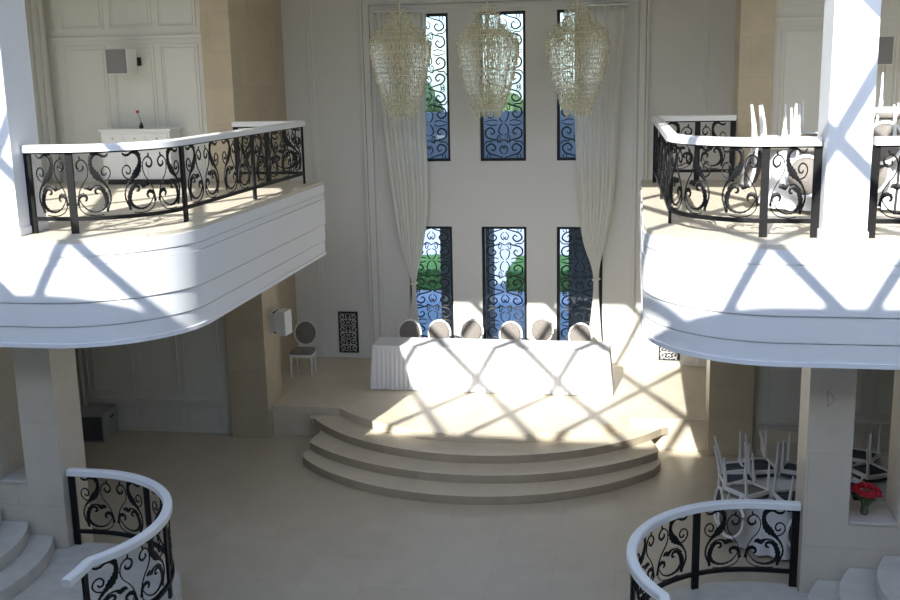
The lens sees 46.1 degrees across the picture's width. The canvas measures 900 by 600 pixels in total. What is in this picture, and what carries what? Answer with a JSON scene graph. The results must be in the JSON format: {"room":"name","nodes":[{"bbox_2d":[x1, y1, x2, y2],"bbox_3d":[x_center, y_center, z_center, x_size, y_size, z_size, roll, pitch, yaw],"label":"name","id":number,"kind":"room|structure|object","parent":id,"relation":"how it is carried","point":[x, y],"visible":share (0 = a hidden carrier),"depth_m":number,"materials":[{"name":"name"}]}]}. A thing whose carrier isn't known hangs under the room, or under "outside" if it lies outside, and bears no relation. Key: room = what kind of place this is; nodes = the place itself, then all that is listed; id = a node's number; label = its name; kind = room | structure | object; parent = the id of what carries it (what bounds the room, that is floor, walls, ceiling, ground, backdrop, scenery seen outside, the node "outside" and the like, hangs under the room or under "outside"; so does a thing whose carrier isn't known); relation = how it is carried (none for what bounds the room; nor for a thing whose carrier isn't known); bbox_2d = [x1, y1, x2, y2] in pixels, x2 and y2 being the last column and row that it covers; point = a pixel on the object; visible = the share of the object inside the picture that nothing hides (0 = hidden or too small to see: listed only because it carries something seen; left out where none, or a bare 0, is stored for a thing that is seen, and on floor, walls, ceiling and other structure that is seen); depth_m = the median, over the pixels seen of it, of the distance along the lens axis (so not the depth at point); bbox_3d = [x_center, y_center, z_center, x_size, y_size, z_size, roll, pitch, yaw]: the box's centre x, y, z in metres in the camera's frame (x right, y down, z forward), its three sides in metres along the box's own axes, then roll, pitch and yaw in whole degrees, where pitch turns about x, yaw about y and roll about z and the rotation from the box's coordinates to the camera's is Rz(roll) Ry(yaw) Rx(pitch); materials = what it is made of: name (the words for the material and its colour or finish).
{"room":"event hall","nodes":[
{"label":"event hall","id":0,"kind":"room"},
{"bbox_2d":[0,347,93,548],"bbox_3d":[-6.816,1.965,13.875,4.030,3.342,0.600,1,12,10],"label":"wall","id":1,"kind":"structure","parent":0,"point":[41,430],"depth_m":13.40,"materials":[{"name":"stone"}]},
{"bbox_2d":[0,465,26,483],"bbox_3d":[-5.486,2.243,13.699,0.356,0.034,0.625,1,12,10],"label":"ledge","id":2,"kind":"structure","parent":1,"relation":"attached to","point":[18,476],"depth_m":13.51,"materials":[{"name":"stone"}]},
{"bbox_2d":[43,0,231,433],"bbox_3d":[-5.868,-1.765,18.894,4.080,8.500,0.350,1,12,10],"label":"wall","id":3,"kind":"structure","parent":0,"point":[176,383],"depth_m":18.43,"materials":[{"name":"white paint"}]},
{"bbox_2d":[105,48,141,74],"bbox_3d":[-5.446,-4.027,17.856,0.438,0.420,0.596,4,13,22],"label":"wall speaker","id":4,"kind":"object","parent":3,"relation":"attached to","point":[120,60],"visible":1,"depth_m":17.60,"materials":[{"name":"white plastic"}]},
{"bbox_2d":[105,49,126,73],"bbox_3d":[-5.556,-3.968,17.593,0.410,0.390,0.015,4,13,22],"label":"grille","id":5,"kind":"object","parent":4,"relation":"attached to","point":[116,59],"depth_m":17.58,"materials":[{"name":"grey"}]},
{"bbox_2d":[244,0,297,371],"bbox_3d":[-3.654,-2.096,20.229,0.220,8.500,3.088,1,12,10],"label":"wall","id":6,"kind":"structure","parent":0,"point":[263,17],"depth_m":20.46,"materials":[{"name":"beige paint"}]},
{"bbox_2d":[84,430,852,599],"bbox_3d":[-0.871,4.442,10.410,17.600,0.300,24.500,1,12,10],"label":"floor","id":7,"kind":"structure","parent":0,"point":[249,520],"depth_m":15.06,"materials":[{"name":"beige tile"}]},
{"bbox_2d":[0,508,181,599],"bbox_3d":[-6.197,3.393,11.797,5.979,1.390,4.210,1,12,10],"label":"curved staircase","id":8,"kind":"structure","parent":7,"relation":"on","point":[31,566],"depth_m":12.73,"materials":[{"name":"stone"}]},
{"bbox_2d":[60,468,174,599],"bbox_3d":[-3.774,2.894,12.184,1.198,1.025,3.302,-5,13,-18],"label":"railing","id":9,"kind":"object","parent":8,"relation":"on","point":[164,513],"visible":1,"depth_m":12.21,"materials":[{"name":"black metal"}]},
{"bbox_2d":[80,404,118,441],"bbox_3d":[-6.473,2.245,19.284,0.612,0.520,0.678,0,12,4],"label":"floor speaker","id":10,"kind":"object","parent":7,"relation":"on","point":[99,421],"visible":0.77,"depth_m":19.01,"materials":[{"name":"grey paint"}]},
{"bbox_2d":[81,417,102,440],"bbox_3d":[-6.502,2.314,18.962,0.540,0.440,0.017,0,12,4],"label":"grille","id":11,"kind":"object","parent":10,"relation":"attached to","point":[92,427],"depth_m":18.95,"materials":[{"name":"grey"}]},
{"bbox_2d":[224,284,282,437],"bbox_3d":[-3.567,0.766,19.170,0.720,3.342,0.800,1,12,10],"label":"marble pillar","id":12,"kind":"structure","parent":7,"relation":"on","point":[253,353],"depth_m":18.91,"materials":[{"name":"beige stone"}]},
{"bbox_2d":[269,308,291,335],"bbox_3d":[-3.045,0.405,19.043,0.339,0.468,0.358,1,12,10],"label":"wall speaker","id":13,"kind":"object","parent":12,"relation":"attached to","point":[280,321],"visible":1,"depth_m":18.93,"materials":[{"name":"white plastic"}]},
{"bbox_2d":[272,357,706,504],"bbox_3d":[0.620,2.172,18.863,8.796,0.550,6.158,1,12,10],"label":"stage","id":14,"kind":"object","parent":7,"relation":"on","point":[465,448],"visible":0.95,"depth_m":17.82,"materials":[{"name":"beige stone"}]},
{"bbox_2d":[289,320,317,377],"bbox_3d":[-2.909,0.962,21.026,0.488,1.059,0.557,0,12,6],"label":"chair","id":15,"kind":"object","parent":14,"relation":"on","point":[305,331],"visible":1,"depth_m":21.13,"materials":[{"name":"white paint"}]},
{"bbox_2d":[398,319,421,337],"bbox_3d":[-0.811,0.944,20.903,0.488,1.059,0.557,0,12,4],"label":"chair","id":16,"kind":"object","parent":14,"relation":"on","point":[408,327],"visible":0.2,"depth_m":21.02,"materials":[{"name":"grey fabric"}]},
{"bbox_2d":[427,319,450,337],"bbox_3d":[-0.251,0.953,20.807,0.488,1.059,0.557,2,12,13],"label":"chair","id":17,"kind":"object","parent":14,"relation":"on","point":[436,329],"visible":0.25,"depth_m":20.91,"materials":[{"name":"beige fabric"}]},
{"bbox_2d":[459,318,483,338],"bbox_3d":[0.427,0.930,20.849,0.488,1.059,0.557,-1,12,3],"label":"chair","id":18,"kind":"object","parent":14,"relation":"on","point":[469,329],"visible":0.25,"depth_m":20.96,"materials":[{"name":"beige fabric"}]},
{"bbox_2d":[499,321,522,339],"bbox_3d":[1.138,0.980,20.548,0.488,1.059,0.557,2,13,15],"label":"chair","id":19,"kind":"object","parent":14,"relation":"on","point":[510,331],"visible":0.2,"depth_m":20.65,"materials":[{"name":"beige fabric"}]},
{"bbox_2d":[529,317,553,339],"bbox_3d":[1.788,0.909,20.813,0.488,1.059,0.557,1,12,10],"label":"chair","id":20,"kind":"object","parent":14,"relation":"on","point":[541,329],"visible":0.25,"depth_m":20.93,"materials":[{"name":"white paint"}]},
{"bbox_2d":[568,323,592,340],"bbox_3d":[2.466,1.005,20.299,0.488,1.059,0.557,2,13,16],"label":"chair","id":21,"kind":"object","parent":14,"relation":"on","point":[579,331],"visible":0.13,"depth_m":20.41,"materials":[{"name":"beige fabric"}]},
{"bbox_2d":[705,360,754,456],"bbox_3d":[4.710,0.897,17.745,0.720,3.342,0.800,1,12,10],"label":"marble pillar","id":22,"kind":"structure","parent":7,"relation":"on","point":[729,401],"depth_m":17.54,"materials":[{"name":"beige stone"}]},
{"bbox_2d":[653,555,899,599],"bbox_3d":[4.643,3.565,9.932,5.979,1.390,4.210,1,12,10],"label":"curved staircase","id":23,"kind":"structure","parent":7,"relation":"on","point":[883,582],"depth_m":11.70,"materials":[{"name":"stone"}]},
{"bbox_2d":[626,499,800,599],"bbox_3d":[2.505,2.994,11.104,1.198,1.025,3.302,8,15,37],"label":"railing","id":24,"kind":"object","parent":23,"relation":"on","point":[638,577],"visible":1,"depth_m":11.91,"materials":[{"name":"black metal"}]},
{"bbox_2d":[759,430,798,460],"bbox_3d":[5.466,2.480,16.679,1.100,0.660,0.560,1,12,10],"label":"speaker","id":25,"kind":"object","parent":7,"relation":"on","point":[773,437],"visible":0.37,"depth_m":16.47,"materials":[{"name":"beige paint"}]},
{"bbox_3d":[4.534,2.937,14.429,1.240,0.746,1.240,1,12,10],"label":"round table","id":26,"kind":"object","parent":7,"relation":"on","visible":0},
{"bbox_2d":[729,472,795,559],"bbox_3d":[4.543,2.906,14.430,1.434,0.700,1.434,1,12,10],"label":"tablecloth","id":27,"kind":"object","parent":26,"relation":"on","point":[749,531],"visible":0.2,"depth_m":13.96,"materials":[{"name":"white fabric"}]},
{"bbox_2d":[714,433,751,486],"bbox_3d":[3.961,2.460,14.854,0.529,1.119,0.488,2,12,13],"label":"chair","id":28,"kind":"object","parent":27,"relation":"on","point":[730,465],"visible":0.52,"depth_m":14.84,"materials":[{"name":"white paint"}]},
{"bbox_2d":[713,441,755,522],"bbox_3d":[3.894,2.537,14.504,0.511,1.103,0.488,-1,12,2],"label":"chair","id":29,"kind":"object","parent":27,"relation":"on","point":[719,493],"visible":0.64,"depth_m":14.51,"materials":[{"name":"white paint"}]},
{"bbox_2d":[716,451,769,538],"bbox_3d":[3.902,2.621,14.091,0.557,1.059,0.488,-8,14,-30],"label":"chair","id":30,"kind":"object","parent":27,"relation":"on","point":[747,491],"visible":0.8,"depth_m":14.01,"materials":[{"name":"white paint"}]},
{"bbox_2d":[738,430,778,477],"bbox_3d":[4.330,2.392,15.007,0.488,1.048,0.619,-2,12,-4],"label":"chair","id":31,"kind":"object","parent":27,"relation":"on","point":[760,463],"visible":0.52,"depth_m":14.91,"materials":[{"name":"white paint"}]},
{"bbox_2d":[772,462,795,546],"bbox_3d":[4.508,2.683,13.756,0.488,1.090,0.515,-3,12,-9],"label":"chair","id":32,"kind":"object","parent":27,"relation":"on","point":[783,494],"visible":0.31,"depth_m":13.78,"materials":[{"name":"white paint"}]},
{"bbox_2d":[780,433,796,478],"bbox_3d":[4.899,2.445,14.829,0.488,1.082,0.530,5,14,27],"label":"chair","id":33,"kind":"object","parent":27,"relation":"on","point":[788,468],"visible":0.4,"depth_m":14.69,"materials":[{"name":"white paint"}]},
{"bbox_3d":[6.382,2.786,14.955,1.240,0.746,1.240,1,12,10],"label":"round table","id":34,"kind":"object","parent":7,"relation":"on","visible":0},
{"bbox_2d":[852,456,888,501],"bbox_3d":[6.391,2.756,14.955,1.434,0.700,1.434,1,12,10],"label":"tablecloth","id":35,"kind":"object","parent":34,"relation":"on","point":[883,461],"visible":0.1,"depth_m":14.55,"materials":[{"name":"white fabric"}]},
{"bbox_2d":[852,425,880,463],"bbox_3d":[5.868,2.324,15.287,0.557,1.059,0.488,9,16,39],"label":"chair","id":36,"kind":"object","parent":35,"relation":"on","point":[859,454],"visible":0.28,"depth_m":15.20,"materials":[{"name":"white paint"}]},
{"bbox_2d":[850,434,887,500],"bbox_3d":[5.756,2.462,14.652,0.557,1.059,0.488,-6,13,-20],"label":"chair","id":37,"kind":"object","parent":35,"relation":"on","point":[868,471],"visible":0.39,"depth_m":14.59,"materials":[{"name":"white paint"}]},
{"bbox_2d":[310,0,704,365],"bbox_3d":[1.081,-2.385,21.122,9.200,8.500,0.250,1,12,10],"label":"wall","id":38,"kind":"structure","parent":0,"point":[467,193],"depth_m":21.07,"materials":[{"name":"white paint"}]},
{"bbox_2d":[281,0,326,356],"bbox_3d":[-3.001,-2.685,21.609,0.620,7.946,0.064,1,12,10],"label":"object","id":39,"kind":"structure","parent":38,"relation":"attached to","point":[295,14],"depth_m":21.35,"materials":[{"name":"white paint"}]},
{"bbox_2d":[338,311,358,352],"bbox_3d":[-2.130,0.673,22.201,0.420,0.880,0.034,1,12,10],"label":"vent panel","id":40,"kind":"object","parent":38,"relation":"attached to","point":[347,320],"visible":1,"depth_m":22.19,"materials":[{"name":"black metal"}]},
{"bbox_2d":[373,9,431,335],"bbox_3d":[-0.860,-2.180,21.213,1.110,7.020,0.306,1,12,10],"label":"window curtain","id":41,"kind":"object","parent":38,"relation":"hanging from","point":[405,140],"visible":0.73,"depth_m":21.05,"materials":[{"name":"white fabric"}]},
{"bbox_2d":[410,226,453,337],"bbox_3d":[-0.360,-0.191,21.857,0.910,2.720,0.100,1,12,10],"label":"window","id":42,"kind":"structure","parent":38,"relation":"in","point":[427,227],"depth_m":21.78,"materials":[{"name":"black metal"}]},
{"bbox_2d":[426,13,450,160],"bbox_3d":[-0.444,-4.201,21.000,0.910,2.869,0.100,1,12,10],"label":"window","id":43,"kind":"structure","parent":38,"relation":"in","point":[447,113],"depth_m":20.94,"materials":[{"name":"black metal"}]},
{"bbox_2d":[479,11,525,160],"bbox_3d":[1.045,-4.177,20.744,0.910,2.869,0.100,1,12,10],"label":"window","id":44,"kind":"structure","parent":38,"relation":"in","point":[506,13],"depth_m":20.81,"materials":[{"name":"black metal"}]},
{"bbox_2d":[358,0,649,365],"bbox_3d":[1.052,-2.315,20.960,5.600,7.328,0.099,1,12,10],"label":"trim","id":45,"kind":"structure","parent":38,"relation":"attached to","point":[368,90],"depth_m":20.81,"materials":[{"name":"white paint"}]},
{"bbox_2d":[482,227,526,339],"bbox_3d":[1.128,-0.167,21.600,0.910,2.720,0.100,1,12,10],"label":"window","id":46,"kind":"structure","parent":38,"relation":"in","point":[484,251],"depth_m":21.52,"materials":[{"name":"black metal"}]},
{"bbox_2d":[557,9,575,159],"bbox_3d":[2.534,-4.154,20.488,0.910,2.869,0.100,1,12,10],"label":"window","id":47,"kind":"structure","parent":38,"relation":"in","point":[561,10],"depth_m":20.69,"materials":[{"name":"black metal"}]},
{"bbox_2d":[557,227,602,340],"bbox_3d":[2.617,-0.143,21.344,0.910,2.720,0.100,1,12,10],"label":"window","id":48,"kind":"structure","parent":38,"relation":"in","point":[558,228],"depth_m":21.29,"materials":[{"name":"black metal"}]},
{"bbox_2d":[572,3,629,341],"bbox_3d":[2.899,-2.120,20.566,1.080,7.020,0.306,1,12,10],"label":"window curtain","id":49,"kind":"object","parent":38,"relation":"hanging from","point":[595,134],"visible":0.74,"depth_m":20.35,"materials":[{"name":"white fabric"}]},
{"bbox_2d":[658,346,679,360],"bbox_3d":[4.373,0.776,21.082,0.420,0.880,0.034,1,12,10],"label":"vent panel","id":50,"kind":"object","parent":38,"relation":"attached to","point":[663,354],"visible":0.25,"depth_m":21.15,"materials":[{"name":"black metal"}]},
{"bbox_2d":[694,0,736,366],"bbox_3d":[5.099,-2.557,20.215,0.620,7.946,0.064,1,12,10],"label":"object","id":51,"kind":"structure","parent":38,"relation":"attached to","point":[719,15],"depth_m":19.84,"materials":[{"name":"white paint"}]},
{"bbox_2d":[752,0,899,455],"bbox_3d":[6.864,-1.563,16.703,4.080,8.500,0.350,1,12,10],"label":"wall","id":52,"kind":"structure","parent":0,"point":[798,30],"depth_m":16.51,"materials":[{"name":"white paint"}]},
{"bbox_2d":[878,36,893,64],"bbox_3d":[6.309,-3.733,15.856,0.438,0.420,0.596,-2,12,-3],"label":"wall speaker","id":53,"kind":"object","parent":52,"relation":"attached to","point":[886,43],"visible":0.44,"depth_m":15.57,"materials":[{"name":"white plastic"}]},
{"bbox_2d":[795,367,899,592],"bbox_3d":[5.964,2.167,11.675,4.030,3.342,0.600,1,12,10],"label":"wall","id":54,"kind":"structure","parent":0,"point":[829,546],"depth_m":11.69,"materials":[{"name":"paint"}]},
{"bbox_2d":[848,500,897,526],"bbox_3d":[4.713,2.405,11.944,0.516,0.034,0.625,1,12,10],"label":"ledge","id":55,"kind":"object","parent":54,"relation":"attached to","point":[879,514],"depth_m":11.82,"materials":[{"name":"stone"}]},
{"bbox_2d":[860,497,868,514],"bbox_3d":[4.648,2.300,11.852,0.092,0.210,0.092,1,12,10],"label":"glass vase","id":56,"kind":"object","parent":55,"relation":"on","point":[864,511],"visible":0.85,"depth_m":11.82,"materials":[{"name":"green"}]},
{"bbox_2d":[851,486,861,504],"bbox_3d":[4.552,2.218,11.822,0.148,0.274,0.104,4,13,25],"label":"rose","id":57,"kind":"object","parent":56,"relation":"in","point":[855,489],"visible":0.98,"depth_m":11.80,"materials":[{"name":"red plant"}]},
{"bbox_2d":[851,483,861,501],"bbox_3d":[4.574,2.194,11.871,0.149,0.276,0.108,10,16,41],"label":"rose","id":58,"kind":"object","parent":56,"relation":"in","point":[855,484],"visible":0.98,"depth_m":11.85,"materials":[{"name":"red plant"}]},
{"bbox_2d":[857,489,866,505],"bbox_3d":[4.587,2.231,11.765,0.108,0.270,0.164,4,13,23],"label":"rose","id":59,"kind":"object","parent":56,"relation":"in","point":[862,492],"visible":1,"depth_m":11.71,"materials":[{"name":"red plant"}]},
{"bbox_2d":[861,483,870,491],"bbox_3d":[4.647,2.183,11.824,0.108,0.291,0.114,1,12,10],"label":"rose","id":60,"kind":"object","parent":56,"relation":"in","point":[865,486],"visible":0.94,"depth_m":11.78,"materials":[{"name":"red plant"}]},
{"bbox_2d":[862,491,871,507],"bbox_3d":[4.641,2.249,11.745,0.107,0.266,0.174,1,12,8],"label":"rose","id":61,"kind":"object","parent":56,"relation":"in","point":[868,495],"visible":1,"depth_m":11.68,"materials":[{"name":"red plant"}]},
{"bbox_2d":[866,490,877,506],"bbox_3d":[4.679,2.237,11.744,0.107,0.266,0.172,-1,12,1],"label":"rose","id":62,"kind":"object","parent":56,"relation":"in","point":[874,495],"visible":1,"depth_m":11.68,"materials":[{"name":"red plant"}]},
{"bbox_2d":[869,484,877,490],"bbox_3d":[4.714,2.197,11.817,0.118,0.286,0.103,-3,12,-8],"label":"rose","id":63,"kind":"object","parent":56,"relation":"in","point":[873,487],"visible":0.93,"depth_m":11.77,"materials":[{"name":"red plant"}]},
{"bbox_2d":[868,490,881,506],"bbox_3d":[4.712,2.246,11.756,0.172,0.264,0.104,4,13,22],"label":"rose","id":64,"kind":"object","parent":56,"relation":"in","point":[879,494],"visible":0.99,"depth_m":11.71,"materials":[{"name":"red plant"}]},
{"bbox_3d":[-1.053,-4.069,8.568,17.600,0.120,24.450,1,12,10],"label":"ceiling","id":65,"kind":"structure","parent":0,"visible":0},
{"bbox_2d":[25,0,60,182],"bbox_3d":[-7.214,-3.967,18.323,0.668,3.860,0.275,1,12,10],"label":"drape","id":66,"kind":"object","parent":65,"relation":"hanging from","point":[34,9],"visible":0.52,"depth_m":18.27,"materials":[{"name":"beige fabric"}]},
{"bbox_2d":[368,0,431,119],"bbox_3d":[-0.894,-4.700,18.863,1.144,2.949,1.144,-10,15,-34],"label":"crystal chandelier","id":67,"kind":"object","parent":65,"relation":"hanging from","point":[401,39],"visible":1,"depth_m":18.72,"materials":[{"name":"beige glass"}]},
{"bbox_2d":[455,0,519,118],"bbox_3d":[0.662,-4.675,18.595,1.144,2.949,1.144,-10,15,-34],"label":"crystal chandelier","id":68,"kind":"object","parent":65,"relation":"hanging from","point":[475,37],"visible":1,"depth_m":18.45,"materials":[{"name":"beige"}]},
{"bbox_2d":[544,0,610,117],"bbox_3d":[2.209,-4.651,18.329,1.144,2.949,1.144,-10,15,-34],"label":"crystal chandelier","id":69,"kind":"object","parent":65,"relation":"hanging from","point":[568,34],"visible":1,"depth_m":18.18,"materials":[{"name":"beige"}]},
{"bbox_3d":[-9.776,0.366,9.297,0.300,8.500,21.050,1,12,10],"label":"wall","id":70,"kind":"structure","parent":0,"visible":0},
{"bbox_2d":[0,181,325,347],"bbox_3d":[-5.569,-0.768,15.502,5.830,1.265,6.580,1,12,10],"label":"balcony","id":71,"kind":"object","parent":70,"relation":"attached to","point":[140,279],"visible":0.99,"depth_m":12.66,"materials":[{"name":"white paint"}]},
{"bbox_2d":[0,0,48,236],"bbox_3d":[-5.187,-2.702,12.181,0.460,3.886,0.630,1,12,10],"label":"square column","id":72,"kind":"structure","parent":71,"relation":"on","point":[18,121],"depth_m":12.19,"materials":[{"name":"white paint"}]},
{"bbox_2d":[75,348,87,406],"bbox_3d":[-6.992,0.802,19.319,0.714,3.330,0.275,1,12,10],"label":"drape","id":73,"kind":"object","parent":71,"relation":"hanging from","point":[79,355],"visible":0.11,"depth_m":19.34,"materials":[{"name":"grey fabric"}]},
{"bbox_2d":[98,127,181,184],"bbox_3d":[-5.297,-2.477,18.195,1.320,0.940,0.487,1,12,10],"label":"dresser","id":74,"kind":"object","parent":71,"relation":"on","point":[115,161],"visible":0.74,"depth_m":17.99,"materials":[{"name":"white paint"}]},
{"bbox_2d":[136,110,143,128],"bbox_3d":[-5.289,-3.076,18.015,0.122,0.305,0.080,1,12,10],"label":"bud vase","id":75,"kind":"object","parent":74,"relation":"on","point":[141,126],"visible":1,"depth_m":18.01,"materials":[{"name":"black glass"}]},
{"bbox_2d":[21,121,305,233],"bbox_3d":[-3.569,-1.879,14.998,1.484,1.035,5.956,2,12,13],"label":"railing","id":76,"kind":"object","parent":71,"relation":"on","point":[252,128],"visible":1,"depth_m":12.98,"materials":[{"name":"black metal"}]},
{"bbox_2d":[199,0,251,181],"bbox_3d":[-3.849,-4.012,18.182,0.510,3.886,0.800,1,12,10],"label":"marble pillar","id":77,"kind":"structure","parent":71,"relation":"on","point":[222,22],"depth_m":17.91,"materials":[{"name":"beige stone"}]},
{"label":"outside","id":78,"kind":"structure","parent":0,"visible":0},
{"bbox_2d":[416,105,568,302],"bbox_3d":[21.923,-22.853,140.334,180.000,0.300,232.700,1,12,10],"label":"ground","id":79,"kind":"structure","parent":78,"point":[504,253],"depth_m":43.63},
{"bbox_2d":[416,254,440,289],"bbox_3d":[-2.953,-1.099,38.488,6.318,0.699,3.718,1,12,10],"label":"box hedge","id":80,"kind":"object","parent":79,"relation":"on","point":[431,266],"visible":0.05,"depth_m":36.39,"materials":[{"name":"green plant"}]},
{"bbox_2d":[426,81,443,111],"bbox_3d":[-3.375,-10.001,63.943,5.706,7.514,5.436,1,12,10],"label":"tree","id":81,"kind":"object","parent":79,"relation":"on","point":[433,100],"visible":0.05,"depth_m":62.98,"materials":[{"name":"green plant"}]},
{"bbox_2d":[487,92,522,110],"bbox_3d":[2.125,-9.412,63.403,4.855,6.365,4.817,1,12,10],"label":"tree","id":82,"kind":"object","parent":79,"relation":"on","point":[512,108],"visible":0.02,"depth_m":61.52,"materials":[{"name":"green plant"}]},
{"bbox_2d":[505,254,568,291],"bbox_3d":[4.610,-0.979,37.184,4.968,0.700,3.715,1,12,10],"label":"box hedge","id":83,"kind":"object","parent":79,"relation":"on","point":[511,286],"visible":0.22,"depth_m":35.87,"materials":[{"name":"green plant"}]},
{"bbox_3d":[7.271,0.636,6.363,0.300,8.500,21.050,1,12,10],"label":"wall","id":84,"kind":"structure","parent":0,"visible":0},
{"bbox_2d":[640,180,899,369],"bbox_3d":[5.418,-0.594,13.611,5.830,1.265,6.580,1,12,10],"label":"balcony","id":85,"kind":"object","parent":84,"relation":"attached to","point":[721,291],"visible":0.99,"depth_m":10.83,"materials":[{"name":"white paint"}]},
{"bbox_2d":[651,115,822,237],"bbox_3d":[3.400,-1.768,13.798,1.484,1.035,5.956,0,12,6],"label":"railing","id":86,"kind":"object","parent":85,"relation":"on","point":[665,167],"visible":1,"depth_m":11.19,"materials":[{"name":"black metal"}]},
{"bbox_2d":[733,0,775,179],"bbox_3d":[4.793,-3.875,16.694,0.510,3.886,0.800,1,12,10],"label":"marble pillar","id":87,"kind":"structure","parent":85,"relation":"on","point":[755,19],"depth_m":16.37,"materials":[{"name":"beige stone"}]},
{"bbox_2d":[817,0,881,241],"bbox_3d":[4.007,-2.556,10.598,0.460,3.886,0.630,1,12,10],"label":"square column","id":88,"kind":"structure","parent":85,"relation":"on","point":[851,28],"depth_m":10.49,"materials":[{"name":"white paint"}]},
{"bbox_2d":[867,136,899,237],"bbox_3d":[5.996,-1.120,10.509,3.475,1.035,0.130,1,12,10],"label":"railing","id":89,"kind":"object","parent":85,"relation":"on","point":[878,141],"visible":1,"depth_m":10.77,"materials":[{"name":"black metal"}]},
{"bbox_2d":[893,156,899,214],"bbox_3d":[5.723,-1.455,12.800,1.000,0.746,1.000,1,12,10],"label":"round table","id":90,"kind":"object","parent":85,"relation":"on","point":[898,172],"visible":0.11,"depth_m":12.51,"materials":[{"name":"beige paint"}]},
{"bbox_2d":[877,157,899,210],"bbox_3d":[5.732,-1.485,12.800,1.196,0.700,1.195,1,12,10],"label":"tablecloth","id":91,"kind":"object","parent":90,"relation":"on","point":[890,205],"visible":0.16,"depth_m":12.56,"materials":[{"name":"white fabric"}]},
{"bbox_2d":[878,103,898,192],"bbox_3d":[5.238,-1.793,12.547,0.557,1.059,0.488,-6,13,-20],"label":"chair","id":92,"kind":"object","parent":91,"relation":"on","point":[885,173],"visible":0.24,"depth_m":12.38,"materials":[{"name":"white paint"}]},
{"bbox_2d":[873,73,899,164],"bbox_3d":[5.202,-2.145,12.476,0.488,1.059,0.557,9,16,39],"label":"chair","id":93,"kind":"object","parent":92,"relation":"on","point":[885,127],"visible":0.45,"depth_m":12.37,"materials":[{"name":"white paint"}]},
{"bbox_3d":[4.517,-1.506,13.156,1.100,0.746,1.100,1,12,10],"label":"round table","id":94,"kind":"object","parent":85,"relation":"on","visible":0},
{"bbox_2d":[758,150,813,210],"bbox_3d":[4.526,-1.536,13.157,1.295,0.700,1.295,1,12,10],"label":"tablecloth","id":95,"kind":"object","parent":94,"relation":"on","point":[788,201],"visible":0.16,"depth_m":12.86,"materials":[{"name":"white fabric"}]},
{"bbox_2d":[741,104,796,191],"bbox_3d":[3.899,-1.859,12.982,0.557,1.059,0.488,0,12,1],"label":"chair","id":96,"kind":"object","parent":95,"relation":"on","point":[750,171],"visible":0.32,"depth_m":13.00,"materials":[{"name":"white paint"}]},
{"bbox_2d":[750,102,795,186],"bbox_3d":[4.097,-1.963,13.471,0.533,1.078,0.488,7,15,34],"label":"chair","id":97,"kind":"object","parent":95,"relation":"on","point":[757,174],"visible":0.32,"depth_m":13.63,"materials":[{"name":"white paint"}]},
{"bbox_2d":[784,103,813,198],"bbox_3d":[4.283,-1.778,12.592,0.488,1.098,0.509,5,14,28],"label":"chair","id":98,"kind":"object","parent":95,"relation":"on","point":[808,159],"visible":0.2,"depth_m":12.48,"materials":[{"name":"white paint"}]},
{"bbox_2d":[797,100,817,136],"bbox_3d":[4.735,-2.050,13.678,0.488,1.046,0.628,3,13,21],"label":"chair","id":99,"kind":"object","parent":95,"relation":"on","point":[801,133],"visible":0.2,"depth_m":13.74,"materials":[{"name":"white paint"}]},
{"bbox_3d":[0.777,1.234,19.921,4.200,0.835,0.600,1,12,10],"label":"banquet table","id":100,"kind":"object","parent":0,"visible":0},
{"bbox_2d":[370,337,613,396],"bbox_3d":[0.775,1.224,19.920,4.609,0.833,0.897,1,12,10],"label":"tablecloth","id":101,"kind":"object","parent":100,"relation":"on","point":[582,368],"visible":1,"depth_m":19.58,"materials":[{"name":"white fabric"}]},
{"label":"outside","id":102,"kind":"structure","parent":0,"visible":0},
{"bbox_2d":[417,301,567,340],"bbox_3d":[1.706,1.345,25.098,28.000,1.320,6.040,1,12,10],"label":"terrace","id":103,"kind":"object","parent":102,"point":[505,316],"visible":0.02,"depth_m":26.45,"materials":[{"name":"blue tile"}]},
{"bbox_2d":[440,229,494,337],"bbox_3d":[0.409,-1.077,24.353,1.120,3.778,0.900,1,12,10],"label":"pillar","id":104,"kind":"structure","parent":103,"relation":"on","point":[444,236],"depth_m":24.11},
{"bbox_2d":[426,110,575,157],"bbox_3d":[1.376,-3.352,22.744,28.000,1.300,3.320,1,12,10],"label":"terrace","id":105,"kind":"object","parent":104,"relation":"on","point":[503,130],"visible":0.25,"depth_m":24.11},
{"bbox_2d":[568,229,599,331],"bbox_3d":[3.276,-1.032,23.859,1.140,3.778,0.900,1,12,10],"label":"pillar","id":106,"kind":"structure","parent":103,"relation":"on","point":[579,317],"depth_m":23.59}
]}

